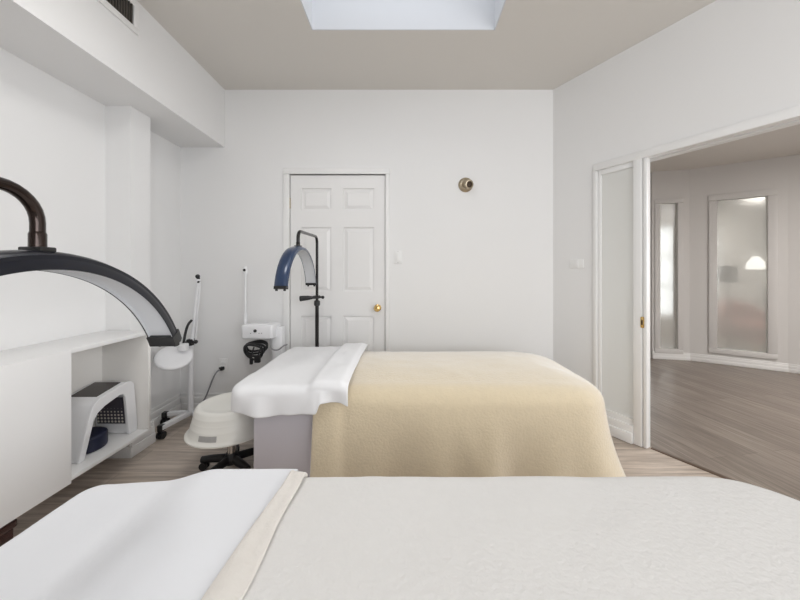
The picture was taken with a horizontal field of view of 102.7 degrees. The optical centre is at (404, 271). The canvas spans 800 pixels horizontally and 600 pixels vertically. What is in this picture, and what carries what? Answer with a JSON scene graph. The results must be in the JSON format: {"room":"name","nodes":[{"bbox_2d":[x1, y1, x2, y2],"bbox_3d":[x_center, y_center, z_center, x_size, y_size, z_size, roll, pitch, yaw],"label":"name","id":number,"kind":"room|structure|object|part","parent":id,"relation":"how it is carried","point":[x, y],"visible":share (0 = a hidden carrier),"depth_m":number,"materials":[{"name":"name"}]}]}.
{"room":"spa treatment room","nodes":[
{"label":"spa treatment room","id":0,"kind":"room"},
{"bbox_2d":[0,47,180,408],"bbox_3d":[-1.975,-0.188,0.515,0.120,2.735,4.670,0,0,0],"label":"wall","id":1,"kind":"structure","parent":0,"point":[52,133],"depth_m":1.79,"materials":[{"name":"white paint"}]},
{"bbox_2d":[0,331,150,527],"bbox_3d":[-1.757,0.694,1.294,0.312,0.641,1.489,0,0,0],"label":"cabinet","id":2,"kind":"object","parent":1,"relation":"attached to","point":[38,382],"visible":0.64,"depth_m":1.46,"materials":[{"name":"white laminate"}]},
{"bbox_3d":[-1.609,0.694,1.293,0.016,0.640,0.486,0,0,0],"label":"door","id":3,"kind":"part","parent":2,"relation":"part of","materials":[{"name":"white laminate"}]},
{"bbox_3d":[-1.910,0.694,1.292,0.006,0.597,1.445,0,0,0],"label":"panel","id":4,"kind":"part","parent":2,"relation":"part of","materials":[{"name":"white laminate"}]},
{"bbox_2d":[86,426,107,453],"bbox_3d":[-1.795,0.949,1.795,0.190,0.084,0.190,0,0,0],"label":"round cushion","id":5,"kind":"object","parent":2,"relation":"in","point":[98,439],"visible":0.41,"depth_m":1.79,"materials":[{"name":"blue fabric"}]},
{"bbox_2d":[71,381,136,463],"bbox_3d":[-1.788,0.828,1.831,0.213,0.326,0.363,0,0,0],"label":"machine","id":6,"kind":"object","parent":2,"relation":"in","point":[112,405],"visible":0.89,"depth_m":1.85,"materials":[{"name":"white plastic"}]},
{"bbox_3d":[-1.798,0.683,1.860,0.155,0.034,0.150,0,0,0],"label":"control panel","id":7,"kind":"part","parent":6,"relation":"part of","materials":[{"name":"grey plastic"}]},
{"bbox_3d":[-1.765,0.694,2.025,0.296,0.597,0.020,0,0,0],"label":"panel","id":8,"kind":"part","parent":2,"relation":"part of","materials":[{"name":"white laminate"}]},
{"bbox_2d":[108,394,180,457],"bbox_3d":[-1.823,1.105,0.503,0.183,0.150,4.406,0,0,0],"label":"baseboard","id":9,"kind":"structure","parent":1,"relation":"attached to","point":[173,403],"depth_m":2.20,"materials":[{"name":"white paint"}]},
{"bbox_2d":[0,0,224,146],"bbox_3d":[-1.726,-1.309,0.515,0.378,0.492,4.430,0,0,0],"label":"soffit","id":10,"kind":"structure","parent":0,"point":[81,44],"depth_m":1.81,"materials":[{"name":"white paint"}]},
{"bbox_2d":[97,0,138,35],"bbox_3d":[-1.531,-1.445,1.552,0.012,0.180,0.565,0,0,0],"label":"air vent","id":11,"kind":"object","parent":10,"relation":"in","point":[126,11],"visible":1,"depth_m":1.76,"materials":[{"name":"white metal"}]},
{"bbox_2d":[105,106,149,330],"bbox_3d":[-1.835,0.059,2.125,0.161,2.243,0.160,0,0,0],"label":"wall column","id":12,"kind":"structure","parent":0,"point":[127,129],"depth_m":2.04,"materials":[{"name":"white paint"}]},
{"bbox_2d":[181,90,552,392],"bbox_3d":[-0.276,-0.188,2.800,3.279,2.735,0.140,0,0,0],"label":"wall","id":13,"kind":"structure","parent":0,"point":[475,273],"depth_m":2.73,"materials":[{"name":"white paint"}]},
{"bbox_2d":[180,393,223,409],"bbox_3d":[-0.333,1.105,2.719,3.164,0.150,0.022,0,0,0],"label":"baseboard","id":14,"kind":"structure","parent":13,"relation":"attached to","point":[198,398],"depth_m":2.71,"materials":[{"name":"white paint"}]},
{"bbox_2d":[219,358,227,371],"bbox_3d":[-1.548,0.793,2.725,0.072,0.116,0.010,0,0,0],"label":"wall outlet","id":15,"kind":"object","parent":13,"relation":"attached to","point":[222,361],"visible":0.89,"depth_m":2.72,"materials":[{"name":"white paint"}]},
{"bbox_2d":[283,168,389,351],"bbox_3d":[-0.584,0.148,2.733,0.905,2.063,0.034,0,0,0],"label":"trim","id":16,"kind":"structure","parent":13,"relation":"attached to","point":[286,171],"depth_m":2.72,"materials":[{"name":"white paint"}]},
{"bbox_2d":[290,175,384,351],"bbox_3d":[-0.581,0.170,2.726,0.821,1.996,0.112,0,0,0],"label":"door","id":17,"kind":"structure","parent":13,"relation":"in","point":[346,213],"depth_m":2.74,"materials":[{"name":"white paint"}]},
{"bbox_3d":[-0.759,-0.623,2.760,0.256,0.188,0.031,0,0,0],"label":"panel","id":18,"kind":"part","parent":17,"relation":"part of","materials":[{"name":"white paint"}]},
{"bbox_3d":[-0.759,-0.107,2.760,0.256,0.554,0.031,0,0,0],"label":"panel","id":19,"kind":"part","parent":17,"relation":"part of","materials":[{"name":"white paint"}]},
{"bbox_3d":[-0.759,0.678,2.760,0.256,0.605,0.031,0,0,0],"label":"panel","id":20,"kind":"part","parent":17,"relation":"part of","materials":[{"name":"white paint"}]},
{"bbox_3d":[-0.397,-0.623,2.760,0.264,0.188,0.031,0,0,0],"label":"panel","id":21,"kind":"part","parent":17,"relation":"part of","materials":[{"name":"white paint"}]},
{"bbox_3d":[-0.397,-0.107,2.760,0.264,0.554,0.031,0,0,0],"label":"panel","id":22,"kind":"part","parent":17,"relation":"part of","materials":[{"name":"white paint"}]},
{"bbox_3d":[-0.397,0.678,2.760,0.264,0.605,0.031,0,0,0],"label":"panel","id":23,"kind":"part","parent":17,"relation":"part of","materials":[{"name":"white paint"}]},
{"bbox_3d":[-0.235,0.307,2.706,0.062,0.062,0.072,0,0,0],"label":"knob","id":24,"kind":"part","parent":17,"relation":"part of","materials":[{"name":"gold metal"}]},
{"bbox_2d":[394,250,401,263],"bbox_3d":[-0.060,-0.128,2.724,0.070,0.115,0.011,0,0,0],"label":"light switch","id":25,"kind":"object","parent":13,"relation":"attached to","point":[397,253],"visible":1,"depth_m":2.72,"materials":[{"name":"white paint"}]},
{"bbox_2d":[458,178,472,191],"bbox_3d":[0.516,-0.742,2.688,0.124,0.124,0.087,0,0,0],"label":"wall fitting","id":26,"kind":"object","parent":13,"relation":"attached to","point":[465,184],"visible":1,"depth_m":2.70,"materials":[{"name":"gold metal"}]},
{"bbox_2d":[462,179,472,188],"bbox_3d":[0.526,-0.734,2.688,0.080,0.087,0.079,0,0,-18],"label":"socket","id":27,"kind":"object","parent":26,"relation":"attached to","point":[466,183],"depth_m":2.66,"materials":[{"name":"gold metal"}]},
{"bbox_2d":[13,358,799,537],"bbox_3d":[3.467,1.230,2.575,11.065,0.100,8.850,0,0,0],"label":"floor","id":28,"kind":"structure","parent":0,"point":[742,424],"depth_m":2.23,"materials":[{"name":"laminate"}]},
{"bbox_2d":[0,519,16,546],"bbox_3d":[-1.766,1.113,1.051,0.244,0.135,0.618,0,0,0],"label":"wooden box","id":29,"kind":"object","parent":28,"relation":"on","point":[6,532],"visible":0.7,"depth_m":1.33,"materials":[{"name":"brown wood"}]},
{"bbox_3d":[-1.766,1.061,1.051,0.244,0.032,0.618,0,0,0],"label":"lid","id":30,"kind":"part","parent":29,"relation":"part of","materials":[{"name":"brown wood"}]},
{"bbox_2d":[0,177,181,346],"bbox_3d":[-0.574,0.512,0.339,0.400,1.335,0.949,0,0,0],"label":"lamp","id":31,"kind":"object","parent":28,"relation":"on","point":[156,322],"visible":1,"depth_m":0.56,"materials":[{"name":"black metal"}]},
{"bbox_3d":[-0.574,0.062,0.220,0.018,0.435,0.578,0,0,0],"label":"arm","id":32,"kind":"part","parent":31,"relation":"part of","materials":[{"name":"brown metal"}]},
{"bbox_3d":[-0.574,-0.035,0.500,0.035,0.008,0.024,0,0,0],"label":"mount plate","id":33,"kind":"part","parent":31,"relation":"part of","materials":[{"name":"black plastic"}]},
{"bbox_3d":[-0.574,0.075,0.500,0.054,0.202,0.605,0,0,-4],"label":"light panel","id":34,"kind":"part","parent":31,"relation":"part of","materials":[{"name":"white plastic"}]},
{"bbox_2d":[153,274,200,438],"bbox_3d":[-1.658,0.599,2.404,0.380,1.162,0.311,0,0,-18],"label":"lamp","id":35,"kind":"object","parent":28,"relation":"on","point":[169,358],"visible":0.8,"depth_m":2.38,"materials":[{"name":"white plastic"}]},
{"bbox_3d":[-1.631,0.447,2.400,0.021,0.180,0.069,0,0,44],"label":"spring arm","id":36,"kind":"part","parent":35,"relation":"part of","materials":[{"name":"black plastic"}]},
{"bbox_3d":[-1.635,0.540,2.465,0.096,0.050,0.060,0,0,0],"label":"elbow knob","id":37,"kind":"part","parent":35,"relation":"part of","materials":[{"name":"black plastic"}]},
{"bbox_3d":[-1.609,0.308,2.456,0.109,0.514,0.029,0,0,22],"label":"arm","id":38,"kind":"part","parent":35,"relation":"part of","materials":[{"name":"white plastic"}]},
{"bbox_2d":[192,366,224,416],"bbox_3d":[-1.637,0.991,2.668,0.227,0.378,0.096,0,0,-37],"label":"power cord","id":39,"kind":"object","parent":28,"relation":"on","point":[221,368],"visible":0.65,"depth_m":2.67,"materials":[{"name":"black plastic"}]},
{"bbox_2d":[184,392,253,470],"bbox_3d":[-1.040,0.977,1.920,0.472,0.405,0.472,0,0,0],"label":"stool","id":40,"kind":"object","parent":28,"relation":"on","point":[213,425],"visible":0.59,"depth_m":1.77,"materials":[{"name":"white plastic"}]},
{"bbox_3d":[-1.057,0.894,1.711,0.102,0.028,0.018,0,0,5],"label":"name plate","id":41,"kind":"part","parent":40,"relation":"part of","materials":[{"name":"grey metal"}]},
{"bbox_3d":[-1.143,1.116,1.919,0.148,0.049,0.049,0,0,0],"label":"arm","id":42,"kind":"part","parent":40,"relation":"part of","materials":[{"name":"black plastic"}]},
{"bbox_3d":[-1.068,1.116,1.821,0.048,0.049,0.147,0,0,16],"label":"arm","id":43,"kind":"part","parent":40,"relation":"part of","materials":[{"name":"black plastic"}]},
{"bbox_3d":[-0.955,1.116,1.862,0.147,0.049,0.048,0,0,34],"label":"arm","id":44,"kind":"part","parent":40,"relation":"part of","materials":[{"name":"black plastic"}]},
{"bbox_3d":[-0.959,1.116,1.983,0.147,0.049,0.048,0,0,-38],"label":"arm","id":45,"kind":"part","parent":40,"relation":"part of","materials":[{"name":"black plastic"}]},
{"bbox_2d":[242,267,287,359],"bbox_3d":[-1.135,0.568,2.589,0.391,1.225,0.202,0,0,0],"label":"machine","id":46,"kind":"object","parent":28,"relation":"on","point":[273,331],"visible":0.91,"depth_m":2.58,"materials":[{"name":"white plastic"}]},
{"bbox_2d":[243,340,267,364],"bbox_3d":[-1.183,0.630,2.524,0.187,0.172,0.108,0,0,0],"label":"power cord","id":47,"kind":"object","parent":46,"relation":"hanging from","point":[257,343],"visible":1,"depth_m":2.50,"materials":[{"name":"black plastic"}]},
{"bbox_3d":[-1.170,0.413,2.560,0.168,0.005,0.080,0,0,0],"label":"panel","id":48,"kind":"part","parent":46,"relation":"part of","materials":[{"name":"white plastic"}]},
{"bbox_2d":[254,414,312,476],"bbox_3d":[0.052,0.907,2.050,1.815,0.545,0.780,0,0,0],"label":"bed","id":49,"kind":"object","parent":28,"relation":"on","point":[280,441],"visible":0.02,"depth_m":1.66,"materials":[{"name":"white plastic"}]},
{"bbox_2d":[231,343,368,417],"bbox_3d":[-0.602,0.625,2.048,0.634,0.193,0.955,0,0,0],"label":"sheet","id":50,"kind":"object","parent":49,"relation":"on","point":[297,381],"visible":1,"depth_m":1.63,"materials":[{"name":"white fabric"}]},
{"bbox_2d":[310,351,625,476],"bbox_3d":[0.353,0.829,2.027,1.658,0.546,0.984,0,0,0],"label":"fleece blanket","id":51,"kind":"object","parent":49,"relation":"on","point":[407,413],"visible":0.88,"depth_m":1.62,"materials":[{"name":"beige fabric"}]},
{"bbox_2d":[274,230,323,346],"bbox_3d":[-0.715,0.442,2.212,0.400,1.476,0.927,0,0,0],"label":"lamp","id":52,"kind":"object","parent":28,"relation":"on","point":[282,275],"visible":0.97,"depth_m":2.19,"materials":[{"name":"blue"}]},
{"bbox_3d":[-0.685,-0.034,2.050,0.069,0.247,0.585,0,0,0],"label":"light panel","id":53,"kind":"part","parent":52,"relation":"part of","materials":[{"name":"white plastic"}]},
{"bbox_3d":[-0.700,-0.008,2.325,0.025,0.576,0.573,0,0,-3],"label":"arm","id":54,"kind":"part","parent":52,"relation":"part of","materials":[{"name":"black metal"}]},
{"bbox_3d":[-0.715,0.253,2.600,0.048,0.045,0.048,0,0,0],"label":"height knob","id":55,"kind":"part","parent":52,"relation":"part of","materials":[{"name":"black plastic"}]},
{"bbox_2d":[651,447,736,480],"bbox_3d":[1.941,1.179,1.649,0.032,0.009,1.150,0,0,-30],"label":"trim","id":56,"kind":"structure","parent":28,"relation":"on","point":[653,448],"depth_m":1.96,"materials":[{"name":"wood"}]},
{"bbox_3d":[0.052,0.907,0.520,1.815,0.545,0.780,0,0,0],"label":"bed","id":57,"kind":"object","parent":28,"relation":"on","visible":0},
{"bbox_2d":[0,469,297,599],"bbox_3d":[-0.627,0.658,0.520,0.622,0.168,0.902,0,0,0],"label":"sheet","id":58,"kind":"object","parent":57,"relation":"on","point":[171,539],"visible":0.95,"depth_m":0.71,"materials":[{"name":"white fabric"}]},
{"bbox_2d":[201,470,799,599],"bbox_3d":[0.373,0.813,0.519,1.485,0.497,0.960,0,0,0],"label":"fleece blanket","id":59,"kind":"object","parent":57,"relation":"on","point":[367,537],"visible":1,"depth_m":0.70,"materials":[{"name":"white fabric"}]},
{"bbox_2d":[137,0,715,89],"bbox_3d":[0.943,-1.615,0.515,5.957,0.120,4.670,0,0,0],"label":"ceiling","id":60,"kind":"structure","parent":0,"point":[241,44],"depth_m":2.20,"materials":[{"name":"white paint"}]},
{"bbox_2d":[300,0,505,29],"bbox_3d":[-0.010,-1.863,1.465,1.300,0.614,1.310,0,0,0],"label":"skylight","id":61,"kind":"object","parent":60,"relation":"attached to","point":[320,14],"depth_m":2.05,"materials":[{"name":"white glass"}]},
{"bbox_2d":[650,172,650,208],"bbox_3d":[2.247,-0.095,3.954,2.489,2.550,0.718,0,0,-38],"label":"wall","id":62,"kind":"structure","parent":0,"point":[650,172],"depth_m":4.40,"materials":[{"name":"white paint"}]},
{"bbox_2d":[650,170,688,357],"bbox_3d":[3.598,-0.095,4.371,0.436,2.550,0.100,0,0,13],"label":"wall","id":63,"kind":"structure","parent":0,"point":[674,183],"depth_m":4.31,"materials":[{"name":"white paint"}]},
{"bbox_2d":[654,198,682,353],"bbox_3d":[3.568,0.054,4.348,0.331,2.095,0.078,0,0,13],"label":"window","id":64,"kind":"structure","parent":63,"relation":"in","point":[668,212],"depth_m":4.34,"materials":[{"name":"white glass"}]},
{"bbox_3d":[3.568,0.054,4.351,0.215,1.979,0.008,0,0,13],"label":"frosted pane","id":65,"kind":"part","parent":64,"relation":"part of","materials":[{"name":"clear glass"}]},
{"bbox_2d":[553,0,799,383],"bbox_3d":[2.595,-0.188,0.545,0.120,2.735,5.115,0,0,-30],"label":"wall","id":66,"kind":"structure","parent":0,"point":[724,63],"depth_m":2.12,"materials":[{"name":"white paint"}]},
{"bbox_2d":[570,259,583,267],"bbox_3d":[1.364,-0.065,2.545,0.011,0.070,0.115,0,0,-30],"label":"light switch","id":67,"kind":"object","parent":66,"relation":"attached to","point":[577,263],"visible":1,"depth_m":2.53,"materials":[{"name":"white paint"}]},
{"bbox_2d":[598,157,649,448],"bbox_3d":[1.536,0.205,2.271,0.075,1.941,0.323,0,0,-31],"label":"door","id":68,"kind":"structure","parent":66,"relation":"in","point":[623,189],"depth_m":2.26,"materials":[{"name":"white paint"}]},
{"bbox_3d":[1.535,0.145,2.305,0.008,1.750,0.227,0,0,-30],"label":"frosted pane","id":69,"kind":"part","parent":68,"relation":"part of","materials":[{"name":"clear glass"}]},
{"bbox_3d":[1.590,0.338,2.144,0.011,0.075,0.022,0,0,-30],"label":"pull plate","id":70,"kind":"part","parent":68,"relation":"part of","materials":[{"name":"gold metal"}]},
{"bbox_2d":[593,105,799,388],"bbox_3d":[1.876,0.182,1.788,0.142,1.995,1.556,0,0,-30],"label":"trim","id":71,"kind":"structure","parent":66,"relation":"attached to","point":[788,117],"depth_m":1.98,"materials":[{"name":"white paint"}]},
{"bbox_2d":[650,124,799,171],"bbox_3d":[5.100,-1.420,2.650,7.800,0.100,8.700,0,0,0],"label":"ceiling","id":72,"kind":"structure","parent":0,"point":[782,142],"depth_m":3.67,"materials":[{"name":"white paint"}]},
{"bbox_2d":[689,156,787,363],"bbox_3d":[4.189,-0.095,4.066,0.877,2.550,0.100,0,0,35],"label":"wall","id":73,"kind":"structure","parent":0,"point":[771,173],"depth_m":4.12,"materials":[{"name":"white paint"}]},
{"bbox_2d":[709,188,777,359],"bbox_3d":[4.213,0.024,4.013,0.602,2.046,0.078,0,0,35],"label":"window","id":74,"kind":"structure","parent":73,"relation":"in","point":[743,226],"depth_m":3.99,"materials":[{"name":"white glass"}]},
{"bbox_3d":[4.215,0.031,4.016,0.456,1.915,0.008,0,0,35],"label":"frosted pane","id":75,"kind":"part","parent":74,"relation":"part of","materials":[{"name":"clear glass"}]},
{"bbox_2d":[788,154,799,364],"bbox_3d":[6.686,-0.095,2.926,4.600,2.550,0.871,0,0,13],"label":"wall","id":76,"kind":"structure","parent":0,"point":[793,160],"depth_m":3.74,"materials":[{"name":"white paint"}]},
{"bbox_2d":[652,351,799,373],"bbox_3d":[4.539,1.130,3.630,2.751,0.100,0.213,0,0,36],"label":"baseboard","id":77,"kind":"structure","parent":76,"relation":"attached to","point":[766,365],"depth_m":4.03,"materials":[{"name":"white paint"}]}
]}

